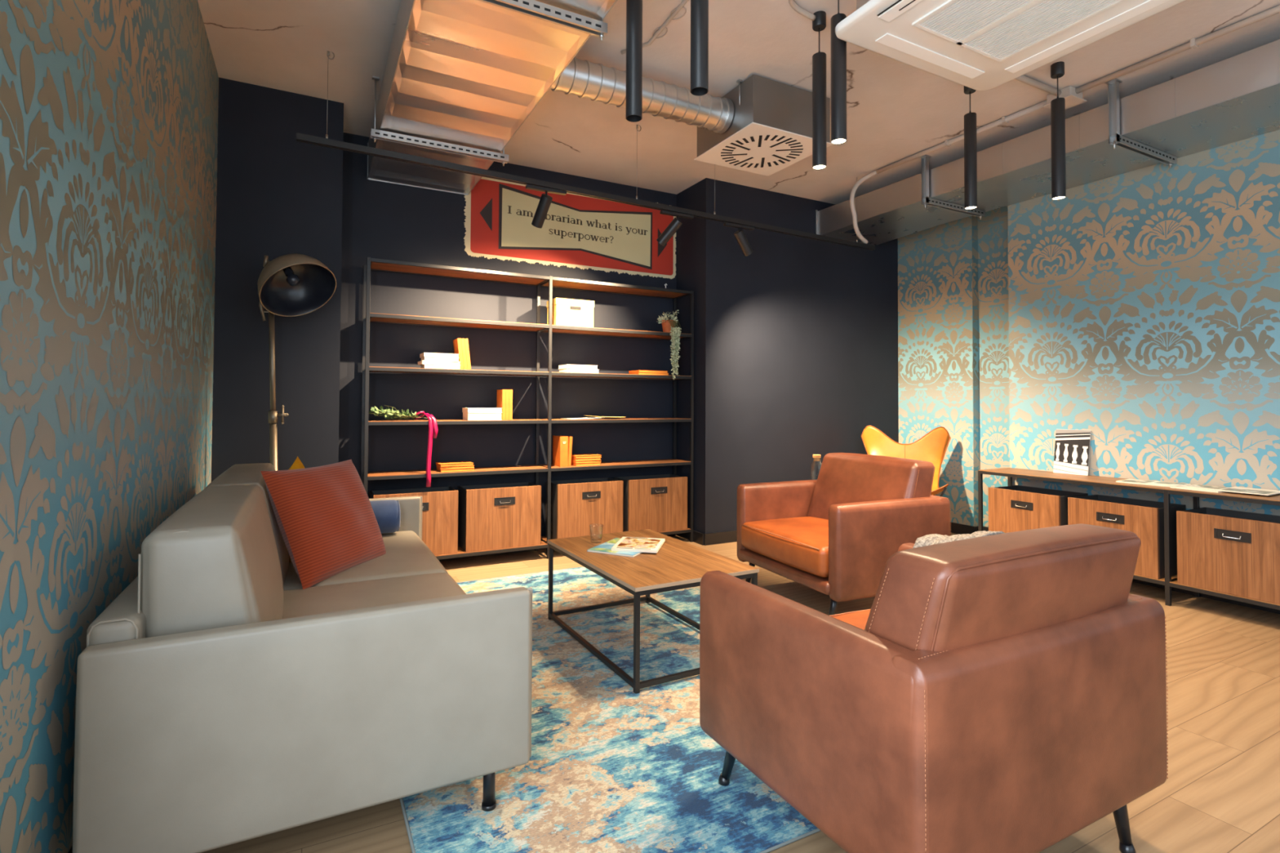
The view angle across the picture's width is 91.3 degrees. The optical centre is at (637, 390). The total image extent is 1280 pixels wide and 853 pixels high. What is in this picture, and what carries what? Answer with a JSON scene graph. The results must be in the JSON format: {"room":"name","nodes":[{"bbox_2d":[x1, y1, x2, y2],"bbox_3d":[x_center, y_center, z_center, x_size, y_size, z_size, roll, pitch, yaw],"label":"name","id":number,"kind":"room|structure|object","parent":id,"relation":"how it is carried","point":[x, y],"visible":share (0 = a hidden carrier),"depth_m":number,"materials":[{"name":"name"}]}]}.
{"room":"lounge","nodes":[
{"label":"lounge","id":0,"kind":"room"},
{"bbox_2d":[0,0,218,852],"bbox_3d":[-0.802,-0.340,0.523,0.001,2.934,6.660,1,-1,-28],"label":"wall","id":1,"kind":"structure","parent":0,"point":[108,108],"depth_m":1.47,"materials":[{"name":"teal paper"}]},
{"bbox_2d":[211,77,898,536],"bbox_3d":[-0.025,-0.241,4.948,5.492,2.934,0.455,1,-1,-28],"label":"wall","id":2,"kind":"structure","parent":0,"point":[796,338],"depth_m":4.76,"materials":[{"name":"grey paint"}]},
{"bbox_2d":[463,177,675,279],"bbox_3d":[-0.467,-1.285,4.990,1.812,0.648,0.003,1,-1,-28],"label":"sign","id":3,"kind":"object","parent":2,"relation":"attached to","point":[579,231],"visible":0.88,"depth_m":4.95,"materials":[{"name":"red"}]},
{"bbox_2d":[438,529,737,560],"bbox_3d":[0.252,1.185,5.059,4.856,0.090,0.467,1,-1,-28],"label":"baseboard","id":4,"kind":"structure","parent":2,"relation":"attached to","point":[723,537],"depth_m":5.01,"materials":[{"name":"black"}]},
{"bbox_2d":[197,0,1279,204],"bbox_3d":[1.610,-1.822,2.075,5.872,0.120,7.315,1,-1,-28],"label":"ceiling","id":5,"kind":"structure","parent":0,"point":[896,110],"depth_m":3.44,"materials":[{"name":"concrete"}]},
{"bbox_2d":[370,75,508,165],"bbox_3d":[-1.140,-1.560,3.667,0.777,0.362,0.040,1,-1,-28],"label":"hanger","id":6,"kind":"object","parent":5,"relation":"hanging from","point":[375,134],"visible":0.94,"depth_m":3.62,"materials":[{"name":"silver metal"}]},
{"bbox_2d":[367,0,617,195],"bbox_3d":[-0.423,-1.597,2.300,0.682,0.251,4.812,1,-1,-28],"label":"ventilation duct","id":7,"kind":"object","parent":6,"relation":"hanging from","point":[470,73],"visible":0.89,"depth_m":2.95,"materials":[{"name":"silver metal"}]},
{"bbox_2d":[548,57,733,133],"bbox_3d":[0.017,-1.603,3.389,1.113,0.190,0.190,1,-1,-28],"label":"spiral duct","id":8,"kind":"object","parent":7,"relation":"attached to","point":[581,78],"visible":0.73,"depth_m":3.35,"materials":[{"name":"silver metal"}]},
{"bbox_2d":[477,0,607,41],"bbox_3d":[-0.459,-1.585,2.344,0.751,0.362,0.040,1,-1,-28],"label":"hanger","id":9,"kind":"object","parent":5,"relation":"hanging from","point":[532,8],"visible":1,"depth_m":2.41,"materials":[{"name":"silver metal"}]},
{"bbox_2d":[296,50,875,250],"bbox_3d":[0.095,-1.446,4.122,4.110,0.566,0.035,1,-1,-28],"label":"track rail","id":10,"kind":"object","parent":5,"relation":"hanging from","point":[325,142],"visible":0.98,"depth_m":3.78,"materials":[{"name":"black"}]},
{"bbox_2d":[525,184,566,228],"bbox_3d":[-0.572,-1.105,3.816,0.250,0.226,0.165,1,-1,-28],"label":"track spotlight","id":11,"kind":"object","parent":10,"relation":"hanging from","point":[544,202],"visible":1,"depth_m":3.78,"materials":[{"name":"black"}]},
{"bbox_2d":[656,209,693,246],"bbox_3d":[0.245,-1.082,4.245,0.250,0.212,0.166,1,-1,-28],"label":"track spotlight","id":12,"kind":"object","parent":10,"relation":"hanging from","point":[676,224],"visible":1,"depth_m":4.20,"materials":[{"name":"black"}]},
{"bbox_2d":[723,222,754,256],"bbox_3d":[0.722,-1.067,4.444,0.251,0.211,0.068,1,-2,-36],"label":"track spotlight","id":13,"kind":"object","parent":10,"relation":"hanging from","point":[740,236],"visible":1,"depth_m":4.44,"materials":[{"name":"black"}]},
{"bbox_2d":[625,0,642,122],"bbox_3d":[-0.012,-1.404,2.418,0.063,0.717,0.063,1,-1,-28],"label":"pendant lamp","id":14,"kind":"object","parent":5,"relation":"hanging from","point":[633,7],"visible":1,"depth_m":2.39,"materials":[{"name":"black"}]},
{"bbox_2d":[620,0,688,54],"bbox_3d":[0.281,-1.746,2.705,0.119,0.018,1.267,1,-1,-30],"label":"cable","id":15,"kind":"object","parent":5,"relation":"attached to","point":[675,11],"visible":0.94,"depth_m":2.98,"materials":[{"name":"beige plastic"}]},
{"bbox_2d":[690,0,708,96],"bbox_3d":[0.219,-1.407,2.207,0.063,0.717,0.063,1,-1,-28],"label":"pendant lamp","id":16,"kind":"object","parent":5,"relation":"hanging from","point":[699,8],"visible":1,"depth_m":2.18,"materials":[{"name":"black"}]},
{"bbox_2d":[693,74,832,176],"bbox_3d":[0.752,-1.584,3.795,0.614,0.290,0.585,1,-1,-28],"label":"ceiling vent","id":17,"kind":"object","parent":5,"relation":"in","point":[770,131],"visible":0.85,"depth_m":3.59,"materials":[{"name":"silver"}]},
{"bbox_2d":[788,0,816,21],"bbox_3d":[0.841,-1.741,2.401,0.198,0.035,1.002,1,-1,-14],"label":"conduit","id":18,"kind":"object","parent":5,"relation":"attached to","point":[793,5],"visible":1,"depth_m":2.85,"materials":[{"name":"beige"}]},
{"bbox_2d":[812,10,826,169],"bbox_3d":[0.845,-1.389,2.907,0.063,0.717,0.063,1,-1,-28],"label":"pendant lamp","id":19,"kind":"object","parent":5,"relation":"hanging from","point":[819,59],"visible":0.98,"depth_m":2.88,"materials":[{"name":"black"}]},
{"bbox_2d":[831,0,846,144],"bbox_3d":[0.843,-1.396,2.622,0.063,0.717,0.063,1,-1,-28],"label":"pendant lamp","id":20,"kind":"object","parent":5,"relation":"hanging from","point":[838,46],"visible":0.96,"depth_m":2.59,"materials":[{"name":"black"}]},
{"bbox_2d":[849,170,876,244],"bbox_3d":[1.756,-1.437,4.928,0.205,0.522,0.246,0,-1,-2],"label":"cable","id":21,"kind":"object","parent":5,"relation":"hanging from","point":[862,180],"visible":1,"depth_m":4.88,"materials":[{"name":"beige plastic"}]},
{"bbox_2d":[918,155,985,219],"bbox_3d":[2.376,-1.511,4.712,0.715,0.381,0.052,1,-1,-28],"label":"hanger","id":22,"kind":"object","parent":5,"relation":"hanging from","point":[926,200],"visible":0.89,"depth_m":4.59,"materials":[{"name":"silver metal"}]},
{"bbox_2d":[964,85,977,209],"bbox_3d":[1.860,-1.372,3.494,0.063,0.717,0.063,1,-1,-28],"label":"pendant lamp","id":23,"kind":"object","parent":5,"relation":"hanging from","point":[970,119],"visible":0.91,"depth_m":3.47,"materials":[{"name":"black"}]},
{"bbox_2d":[835,0,1185,90],"bbox_3d":[1.438,-1.586,2.313,0.990,0.342,0.990,1,-1,-28],"label":"air conditioner","id":24,"kind":"object","parent":5,"relation":"attached to","point":[978,45],"depth_m":2.47,"materials":[{"name":"white plastic"}]},
{"bbox_2d":[911,0,1124,62],"bbox_3d":[1.438,-1.419,2.310,0.552,0.008,0.552,1,-1,-28],"label":"ceiling vent","id":25,"kind":"object","parent":24,"relation":"in","point":[994,30],"depth_m":2.40,"materials":[{"name":"white plastic"}]},
{"bbox_2d":[1050,61,1066,199],"bbox_3d":[2.234,-1.374,3.323,0.063,0.717,0.063,1,-1,-28],"label":"pendant lamp","id":26,"kind":"object","parent":5,"relation":"hanging from","point":[1057,69],"visible":1,"depth_m":3.30,"materials":[{"name":"black"}]},
{"bbox_2d":[875,4,1279,173],"bbox_3d":[2.563,-1.710,2.740,0.828,0.066,4.350,1,-1,-28],"label":"conduit","id":27,"kind":"object","parent":5,"relation":"attached to","point":[1073,95],"visible":0.77,"depth_m":3.49,"materials":[{"name":"beige"}]},
{"bbox_2d":[1105,78,1177,168],"bbox_3d":[2.939,-1.532,3.641,0.715,0.381,0.052,1,-1,-28],"label":"hanger","id":28,"kind":"object","parent":5,"relation":"hanging from","point":[1115,139],"visible":0.94,"depth_m":3.51,"materials":[{"name":"silver metal"}]},
{"bbox_2d":[815,39,1279,245],"bbox_3d":[3.143,-1.516,3.351,0.716,0.245,5.358,1,-1,-28],"label":"ceiling beam","id":29,"kind":"structure","parent":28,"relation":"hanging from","point":[1237,98],"depth_m":3.74,"materials":[{"name":"silver metal"}]},
{"bbox_2d":[200,533,1279,852],"bbox_3d":[1.595,1.221,2.010,5.872,0.100,7.315,1,-1,-28],"label":"floor","id":30,"kind":"structure","parent":0,"point":[1220,793],"depth_m":2.03,"materials":[{"name":"brown wood"}]},
{"bbox_2d":[257,253,336,471],"bbox_3d":[-1.838,0.234,3.334,0.396,1.898,0.445,1,-1,-28],"label":"floor lamp","id":31,"kind":"object","parent":30,"relation":"on","point":[290,285],"visible":0.84,"depth_m":3.37,"materials":[{"name":"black metal"}]},
{"bbox_2d":[72,462,532,852],"bbox_3d":[-1.197,0.754,2.414,0.998,0.825,2.028,1,-1,-28],"label":"sofa","id":32,"kind":"object","parent":30,"relation":"on","point":[222,700],"visible":0.94,"depth_m":1.50,"materials":[{"name":"beige"}]},
{"bbox_2d":[140,484,283,637],"bbox_3d":[-1.240,0.555,1.887,0.297,0.450,0.932,1,-1,-28],"label":"cushion","id":33,"kind":"object","parent":32,"relation":"on","point":[214,562],"depth_m":1.50,"materials":[{"name":"leather"}]},
{"bbox_2d":[205,462,288,584],"bbox_3d":[-1.665,0.570,2.695,0.297,0.450,0.922,1,-1,-28],"label":"cushion","id":34,"kind":"object","parent":32,"relation":"on","point":[242,473],"depth_m":2.44,"materials":[{"name":"leather"}]},
{"bbox_2d":[288,456,305,562],"bbox_3d":[-1.533,0.571,2.827,0.169,0.520,0.531,0,-1,-10],"label":"throw cushion","id":35,"kind":"object","parent":32,"relation":"on","point":[297,464],"visible":0.06,"depth_m":2.90,"materials":[{"name":"yellow fabric"}]},
{"bbox_2d":[260,459,386,589],"bbox_3d":[-1.285,0.533,2.614,0.245,0.441,0.552,0,-1,13],"label":"throw cushion","id":36,"kind":"object","parent":32,"relation":"on","point":[327,523],"visible":0.99,"depth_m":2.49,"materials":[{"name":"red fabric"}]},
{"bbox_2d":[283,530,448,590],"bbox_3d":[-1.376,0.830,2.853,0.850,0.181,0.941,1,-1,-28],"label":"seat cushion","id":37,"kind":"object","parent":32,"relation":"on","point":[406,554],"depth_m":2.66,"materials":[{"name":"leather"}]},
{"bbox_2d":[282,572,466,618],"bbox_3d":[-0.936,0.814,2.015,0.850,0.181,0.941,1,-1,-28],"label":"seat cushion","id":38,"kind":"object","parent":32,"relation":"on","point":[297,602],"depth_m":2.25,"materials":[{"name":"leather"}]},
{"bbox_2d":[369,499,400,533],"bbox_3d":[-1.484,0.664,3.213,0.501,0.176,0.176,1,-1,-28],"label":"bolster cushion","id":39,"kind":"object","parent":32,"relation":"on","point":[387,513],"visible":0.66,"depth_m":3.24,"materials":[{"name":"blue fabric"}]},
{"bbox_2d":[360,257,693,559],"bbox_3d":[-0.700,0.195,4.651,2.462,2.043,0.292,1,-1,-28],"label":"bookshelf","id":40,"kind":"object","parent":30,"relation":"on","point":[372,264],"visible":0.84,"depth_m":4.51,"materials":[{"name":"black"}]},
{"bbox_2d":[368,404,427,420],"bbox_3d":[-1.563,0.150,4.140,0.396,0.100,0.169,1,-1,-28],"label":"bunch","id":41,"kind":"object","parent":40,"relation":"on","point":[388,413],"visible":0.95,"depth_m":4.11,"materials":[{"name":"green plant"}]},
{"bbox_2d":[413,411,438,487],"bbox_3d":[-1.410,0.389,4.157,0.172,0.497,0.066,0,-1,23],"label":"ribbon","id":42,"kind":"object","parent":41,"relation":"hanging from","point":[433,425],"visible":0.98,"depth_m":4.13,"materials":[{"name":"pink"}]},
{"bbox_2d":[369,486,457,555],"bbox_3d":[-1.504,0.887,4.209,0.530,0.420,0.284,1,-1,-28],"label":"storage box","id":43,"kind":"object","parent":40,"relation":"on","point":[439,504],"visible":0.55,"depth_m":4.17,"materials":[{"name":"brown"}]},
{"bbox_2d":[420,364,460,368],"bbox_3d":[-1.353,-0.156,4.297,0.235,0.028,0.170,1,-1,-28],"label":"book","id":44,"kind":"object","parent":40,"relation":"on","point":[424,366],"visible":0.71,"depth_m":4.22,"materials":[{"name":"beige paper"}]},
{"bbox_2d":[417,360,460,365],"bbox_3d":[-1.362,-0.182,4.293,0.250,0.024,0.170,1,-1,-29],"label":"book","id":45,"kind":"object","parent":44,"relation":"on","point":[420,362],"visible":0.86,"depth_m":4.22,"materials":[{"name":"beige paper"}]},
{"bbox_2d":[421,356,458,361],"bbox_3d":[-1.356,-0.207,4.294,0.225,0.026,0.165,1,-1,-27],"label":"book","id":46,"kind":"object","parent":45,"relation":"on","point":[424,358],"visible":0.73,"depth_m":4.22,"materials":[{"name":"beige paper"}]},
{"bbox_2d":[419,352,457,358],"bbox_3d":[-1.360,-0.234,4.292,0.228,0.026,0.165,1,-1,-29],"label":"book","id":47,"kind":"object","parent":46,"relation":"on","point":[424,354],"visible":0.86,"depth_m":4.22,"materials":[{"name":"beige paper"}]},
{"bbox_2d":[436,467,474,471],"bbox_3d":[-1.259,0.546,4.328,0.225,0.018,0.160,1,-1,-28],"label":"book","id":48,"kind":"object","parent":40,"relation":"on","point":[437,468],"visible":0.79,"depth_m":4.26,"materials":[{"name":"orange paper"}]},
{"bbox_2d":[436,465,474,469],"bbox_3d":[-1.260,0.527,4.327,0.228,0.018,0.160,1,-1,-27],"label":"book","id":49,"kind":"object","parent":48,"relation":"on","point":[437,466],"visible":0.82,"depth_m":4.26,"materials":[{"name":"orange paper"}]},
{"bbox_2d":[435,461,473,466],"bbox_3d":[-1.264,0.510,4.325,0.222,0.016,0.160,1,-1,-29],"label":"book","id":50,"kind":"object","parent":49,"relation":"on","point":[454,463],"visible":1,"depth_m":4.28,"materials":[{"name":"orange paper"}]},
{"bbox_2d":[453,337,463,368],"bbox_3d":[-1.249,-0.249,4.359,0.047,0.213,0.150,1,-1,-28],"label":"book","id":51,"kind":"object","parent":40,"relation":"on","point":[457,342],"visible":0.64,"depth_m":4.30,"materials":[{"name":"yellow paper"}]},
{"bbox_2d":[461,337,467,368],"bbox_3d":[-1.227,-0.249,4.371,0.047,0.213,0.150,1,-1,-28],"label":"book","id":52,"kind":"object","parent":40,"relation":"on","point":[463,344],"visible":0.45,"depth_m":4.30,"materials":[{"name":"yellow paper"}]},
{"bbox_2d":[464,338,471,368],"bbox_3d":[-1.205,-0.248,4.382,0.047,0.213,0.150,1,-1,-28],"label":"book","id":53,"kind":"object","parent":40,"relation":"on","point":[466,341],"visible":0.52,"depth_m":4.32,"materials":[{"name":"yellow paper"}]},
{"bbox_2d":[462,412,502,420],"bbox_3d":[-1.098,0.184,4.424,0.235,0.052,0.170,1,-1,-28],"label":"book","id":54,"kind":"object","parent":40,"relation":"on","point":[466,415],"visible":0.98,"depth_m":4.35,"materials":[{"name":"beige paper"}]},
{"bbox_2d":[462,408,501,412],"bbox_3d":[-1.099,0.142,4.425,0.238,0.032,0.170,1,-1,-29],"label":"book","id":55,"kind":"object","parent":54,"relation":"on","point":[464,410],"visible":0.98,"depth_m":4.35,"materials":[{"name":"beige paper"}]},
{"bbox_2d":[457,481,541,551],"bbox_3d":[-0.987,0.895,4.481,0.530,0.420,0.284,1,-1,-28],"label":"storage box","id":56,"kind":"object","parent":40,"relation":"on","point":[501,515],"visible":0.99,"depth_m":4.37,"materials":[{"name":"brown"}]},
{"bbox_2d":[496,389,506,419],"bbox_3d":[-0.980,0.104,4.494,0.024,0.215,0.150,1,-1,-28],"label":"book","id":57,"kind":"object","parent":40,"relation":"on","point":[500,393],"visible":0.86,"depth_m":4.43,"materials":[{"name":"yellow paper"}]},
{"bbox_2d":[505,389,509,419],"bbox_3d":[-0.958,0.105,4.505,0.024,0.215,0.150,1,-1,-28],"label":"book","id":58,"kind":"object","parent":40,"relation":"on","point":[507,392],"visible":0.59,"depth_m":4.44,"materials":[{"name":"yellow paper"}]},
{"bbox_2d":[508,389,512,419],"bbox_3d":[-0.936,0.105,4.517,0.024,0.215,0.150,1,-1,-28],"label":"book","id":59,"kind":"object","parent":40,"relation":"on","point":[510,413],"visible":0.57,"depth_m":4.45,"materials":[{"name":"yellow paper"}]},
{"bbox_2d":[552,435,568,466],"bbox_3d":[-0.577,0.454,4.680,0.062,0.222,0.162,1,-1,-28],"label":"book","id":60,"kind":"object","parent":40,"relation":"on","point":[560,443],"visible":1,"depth_m":4.62,"materials":[{"name":"orange paper"}]},
{"bbox_2d":[568,435,572,466],"bbox_3d":[-0.535,0.456,4.706,0.033,0.219,0.160,1,-1,-28],"label":"book","id":61,"kind":"object","parent":40,"relation":"on","point":[570,438],"visible":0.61,"depth_m":4.64,"materials":[{"name":"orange paper"}]},
{"bbox_2d":[546,297,594,327],"bbox_3d":[-0.511,-0.573,4.760,0.308,0.206,0.205,1,-1,-28],"label":"lidded box","id":62,"kind":"object","parent":40,"relation":"on","point":[565,312],"visible":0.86,"depth_m":4.67,"materials":[{"name":"white"}]},
{"bbox_2d":[559,368,598,373],"bbox_3d":[-0.446,-0.142,4.773,0.258,0.030,0.170,1,-1,-28],"label":"book","id":63,"kind":"object","parent":40,"relation":"on","point":[567,370],"visible":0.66,"depth_m":4.70,"materials":[{"name":"beige paper"}]},
{"bbox_2d":[558,364,597,369],"bbox_3d":[-0.453,-0.173,4.770,0.250,0.030,0.170,1,-1,-29],"label":"book","id":64,"kind":"object","parent":63,"relation":"on","point":[566,366],"visible":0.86,"depth_m":4.70,"materials":[{"name":"beige paper"}]},
{"bbox_2d":[561,417,604,419],"bbox_3d":[-0.420,0.213,4.780,0.280,0.012,0.190,1,-1,-32],"label":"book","id":65,"kind":"object","parent":40,"relation":"on","point":[584,417],"visible":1,"depth_m":4.77,"materials":[{"name":"beige"}]},
{"bbox_2d":[586,415,621,417],"bbox_3d":[-0.256,0.204,4.866,0.280,0.012,0.190,1,-1,-23],"label":"leaflet","id":66,"kind":"object","parent":65,"relation":"on","point":[586,415],"visible":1,"depth_m":4.85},
{"bbox_2d":[545,477,622,539],"bbox_3d":[-0.404,0.905,4.787,0.530,0.420,0.284,1,-1,-28],"label":"storage box","id":67,"kind":"object","parent":40,"relation":"on","point":[576,504],"visible":0.79,"depth_m":4.67,"materials":[{"name":"brown"}]},
{"bbox_2d":[570,462,600,466],"bbox_3d":[-0.406,0.559,4.775,0.205,0.019,0.160,1,-1,-28],"label":"book","id":68,"kind":"object","parent":40,"relation":"on","point":[598,463],"visible":0.57,"depth_m":4.70,"materials":[{"name":"paper"}]},
{"bbox_2d":[571,459,601,463],"bbox_3d":[-0.406,0.540,4.776,0.210,0.018,0.160,1,-1,-29],"label":"book","id":69,"kind":"object","parent":68,"relation":"on","point":[599,460],"visible":0.59,"depth_m":4.70,"materials":[{"name":"paper"}]},
{"bbox_2d":[571,457,600,461],"bbox_3d":[-0.405,0.521,4.777,0.205,0.018,0.160,1,-1,-27],"label":"book","id":70,"kind":"object","parent":69,"relation":"on","point":[599,458],"visible":0.62,"depth_m":4.71,"materials":[{"name":"paper"}]},
{"bbox_2d":[571,453,601,458],"bbox_3d":[-0.403,0.503,4.778,0.210,0.018,0.160,1,-1,-28],"label":"book","id":71,"kind":"object","parent":70,"relation":"on","point":[574,455],"visible":0.8,"depth_m":4.73,"materials":[{"name":"paper"}]},
{"bbox_2d":[628,372,668,375],"bbox_3d":[0.092,-0.128,5.056,0.275,0.018,0.170,1,-1,-28],"label":"book","id":72,"kind":"object","parent":40,"relation":"on","point":[637,373],"visible":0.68,"depth_m":4.97,"materials":[{"name":"paper"}]},
{"bbox_2d":[628,369,667,373],"bbox_3d":[0.088,-0.146,5.054,0.265,0.018,0.170,1,-1,-29],"label":"book","id":73,"kind":"object","parent":72,"relation":"on","point":[636,371],"visible":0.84,"depth_m":4.99,"materials":[{"name":"paper"}]},
{"bbox_2d":[613,474,687,532],"bbox_3d":[0.111,0.913,5.057,0.530,0.420,0.284,1,-1,-28],"label":"storage box","id":74,"kind":"object","parent":40,"relation":"on","point":[656,503],"visible":0.88,"depth_m":4.94,"materials":[{"name":"brown"}]},
{"bbox_2d":[657,310,681,379],"bbox_3d":[0.262,-0.368,5.055,0.205,0.577,0.198,1,-1,-28],"label":"trailing plant","id":75,"kind":"object","parent":40,"relation":"on","point":[668,326],"visible":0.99,"depth_m":5.00,"materials":[{"name":"green plant"}]},
{"bbox_2d":[399,566,820,852],"bbox_3d":[-0.102,1.176,2.867,2.035,0.011,2.717,1,-1,-28],"label":"rug","id":76,"kind":"object","parent":30,"relation":"on","point":[611,767],"visible":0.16,"depth_m":1.91,"materials":[{"name":"blue carpet"}]},
{"bbox_2d":[547,528,759,693],"bbox_3d":[0.028,0.974,2.961,0.606,0.406,0.957,1,-1,-29],"label":"coffee table","id":77,"kind":"object","parent":76,"relation":"on","point":[677,564],"visible":0.88,"depth_m":2.76,"materials":[{"name":"brown wood"}]},
{"bbox_2d":[589,523,603,542],"bbox_3d":[-0.209,0.731,3.184,0.072,0.088,0.072,1,-1,-28],"label":"tumbler","id":78,"kind":"object","parent":77,"relation":"on","point":[594,523],"visible":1,"depth_m":3.18,"materials":[{"name":"clear glass"}]},
{"bbox_2d":[586,537,642,556],"bbox_3d":[-0.064,0.769,3.068,0.246,0.008,0.300,0,-1,26],"label":"magazine","id":79,"kind":"object","parent":77,"relation":"on","point":[605,548],"visible":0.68,"depth_m":2.98,"materials":[{"name":"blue paper"}]},
{"bbox_2d":[611,537,665,552],"bbox_3d":[0.008,0.760,3.079,0.221,0.011,0.265,0,-1,11],"label":"magazine","id":80,"kind":"object","parent":79,"relation":"on","point":[624,544],"visible":1,"depth_m":3.04,"materials":[{"name":"beige paper"}]},
{"bbox_2d":[737,453,951,617],"bbox_3d":[1.118,0.792,3.563,0.809,0.819,0.928,1,-1,-23],"label":"armchair","id":81,"kind":"object","parent":30,"relation":"on","point":[834,535],"visible":0.88,"depth_m":3.33,"materials":[{"name":"leather"}]},
{"bbox_2d":[741,516,828,577],"bbox_3d":[1.079,0.863,3.545,0.724,0.194,0.750,1,-1,-24],"label":"seat cushion","id":82,"kind":"object","parent":81,"relation":"on","point":[797,547],"depth_m":3.41,"materials":[{"name":"leather"}]},
{"bbox_2d":[807,453,934,519],"bbox_3d":[1.340,0.603,3.663,0.302,0.434,0.764,1,-1,-23],"label":"cushion","id":83,"kind":"object","parent":81,"relation":"on","point":[842,477],"depth_m":3.60,"materials":[{"name":"leather"}]},
{"bbox_2d":[861,425,951,496],"bbox_3d":[2.212,0.773,5.161,0.726,0.934,0.713,0,-1,22],"label":"chair","id":84,"kind":"object","parent":30,"relation":"on","point":[931,447],"visible":0.42,"depth_m":5.38,"materials":[{"name":"yellow"}]},
{"bbox_2d":[699,524,1168,852],"bbox_3d":[0.747,0.751,1.710,0.928,0.819,0.809,1,-1,-27],"label":"armchair","id":85,"kind":"object","parent":30,"relation":"on","point":[1004,692],"visible":1,"depth_m":1.34,"materials":[{"name":"leather"}]},
{"bbox_2d":[832,609,870,630],"bbox_3d":[0.728,0.823,1.745,0.750,0.194,0.724,1,-1,-27],"label":"seat cushion","id":86,"kind":"object","parent":85,"relation":"on","point":[859,619],"depth_m":2.04,"materials":[{"name":"leather"}]},
{"bbox_2d":[912,530,1004,548],"bbox_3d":[1.047,0.588,2.022,0.185,0.302,0.240,1,-1,-28],"label":"throw","id":87,"kind":"object","parent":85,"relation":"on","point":[932,539],"visible":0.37,"depth_m":2.02,"materials":[{"name":"fabric"}]},
{"bbox_2d":[864,524,1140,651],"bbox_3d":[0.859,0.554,1.500,0.764,0.434,0.302,1,-1,-27],"label":"cushion","id":88,"kind":"object","parent":85,"relation":"on","point":[1066,588],"depth_m":1.33,"materials":[{"name":"leather"}]},
{"bbox_2d":[977,467,1279,609],"bbox_3d":[3.396,0.877,3.120,0.372,0.652,3.334,1,-1,-28],"label":"console","id":89,"kind":"object","parent":30,"relation":"on","point":[1169,581],"visible":0.57,"depth_m":3.53,"materials":[{"name":"black"}]},
{"bbox_2d":[987,484,1088,533],"bbox_3d":[2.749,0.890,4.314,0.354,0.400,0.475,1,-1,-28],"label":"storage box","id":90,"kind":"object","parent":89,"relation":"on","point":[1011,508],"visible":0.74,"depth_m":4.25,"materials":[{"name":"brown"}]},
{"bbox_2d":[1053,429,1090,475],"bbox_3d":[2.971,0.423,4.280,0.052,0.302,0.212,1,-1,-32],"label":"print","id":91,"kind":"object","parent":89,"relation":"on","point":[1072,446],"visible":1,"depth_m":4.28,"materials":[{"name":"white"}]},
{"bbox_2d":[1067,494,1186,578],"bbox_3d":[2.995,0.881,3.847,0.354,0.400,0.475,1,-1,-28],"label":"storage box","id":92,"kind":"object","parent":89,"relation":"on","point":[1144,518],"visible":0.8,"depth_m":3.66,"materials":[{"name":"brown"}]},
{"bbox_2d":[1115,479,1191,487],"bbox_3d":[3.102,0.559,3.766,0.210,0.007,0.301,1,-1,-34],"label":"magazine","id":93,"kind":"object","parent":89,"relation":"on","point":[1125,481],"visible":0.93,"depth_m":3.75,"materials":[{"name":"beige paper"}]},
{"bbox_2d":[1133,573,1177,581],"bbox_3d":[2.883,1.099,4.091,0.371,0.024,1.085,1,-1,-28],"label":"shelf","id":94,"kind":"object","parent":89,"relation":"attached to","point":[1174,577],"depth_m":3.59,"materials":[{"name":"brown wood"}]},
{"bbox_2d":[1170,484,1228,493],"bbox_3d":[3.219,0.555,3.534,0.270,0.007,0.221,1,-1,-23],"label":"magazine","id":95,"kind":"object","parent":89,"relation":"on","point":[1197,486],"visible":0.83,"depth_m":3.53,"materials":[{"name":"beige paper"}]},
{"bbox_2d":[1169,580,1279,605],"bbox_3d":[3.400,1.080,3.106,0.371,0.024,1.095,1,-1,-28],"label":"shelf","id":96,"kind":"object","parent":89,"relation":"attached to","point":[1174,584],"depth_m":3.31,"materials":[{"name":"brown wood"}]},
{"bbox_2d":[1176,506,1279,604],"bbox_3d":[3.257,0.872,3.348,0.354,0.400,0.475,1,-1,-28],"label":"storage box","id":97,"kind":"object","parent":89,"relation":"on","point":[1230,552],"visible":1,"depth_m":3.29,"materials":[{"name":"brown"}]},
{"bbox_2d":[1215,486,1279,495],"bbox_3d":[3.320,0.545,3.384,0.270,0.005,0.211,1,-1,-30],"label":"magazine","id":98,"kind":"object","parent":89,"relation":"on","point":[1234,489],"visible":1,"depth_m":3.36,"materials":[{"name":"beige paper"}]},
{"bbox_3d":[1.286,0.973,4.481,0.340,0.500,0.340,1,-1,-28],"label":"side table","id":99,"kind":"object","parent":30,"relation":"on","visible":0},
{"bbox_2d":[811,454,821,466],"bbox_3d":[1.288,0.593,4.489,0.080,0.258,0.080,1,-1,-28],"label":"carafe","id":100,"kind":"object","parent":99,"relation":"on","point":[815,457],"visible":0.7,"depth_m":4.47,"materials":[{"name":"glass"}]},
{"bbox_2d":[897,129,1279,527],"bbox_3d":[3.939,-0.264,3.012,0.433,2.934,6.660,1,-1,-28],"label":"wall","id":101,"kind":"structure","parent":0,"point":[1139,309],"depth_m":4.11,"materials":[{"name":"teal paper"}]},
{"bbox_2d":[950,522,988,534],"bbox_3d":[2.839,1.205,5.428,0.094,0.090,1.271,1,-1,-28],"label":"baseboard","id":102,"kind":"structure","parent":101,"relation":"attached to","point":[957,528],"depth_m":5.39,"materials":[{"name":"black"}]},
{"bbox_2d":[1132,578,1279,613],"bbox_3d":[4.036,1.144,2.306,0.012,0.090,5.368,1,-1,-28],"label":"trim","id":103,"kind":"structure","parent":101,"relation":"attached to","point":[1202,595],"depth_m":3.61,"materials":[{"name":"black"}]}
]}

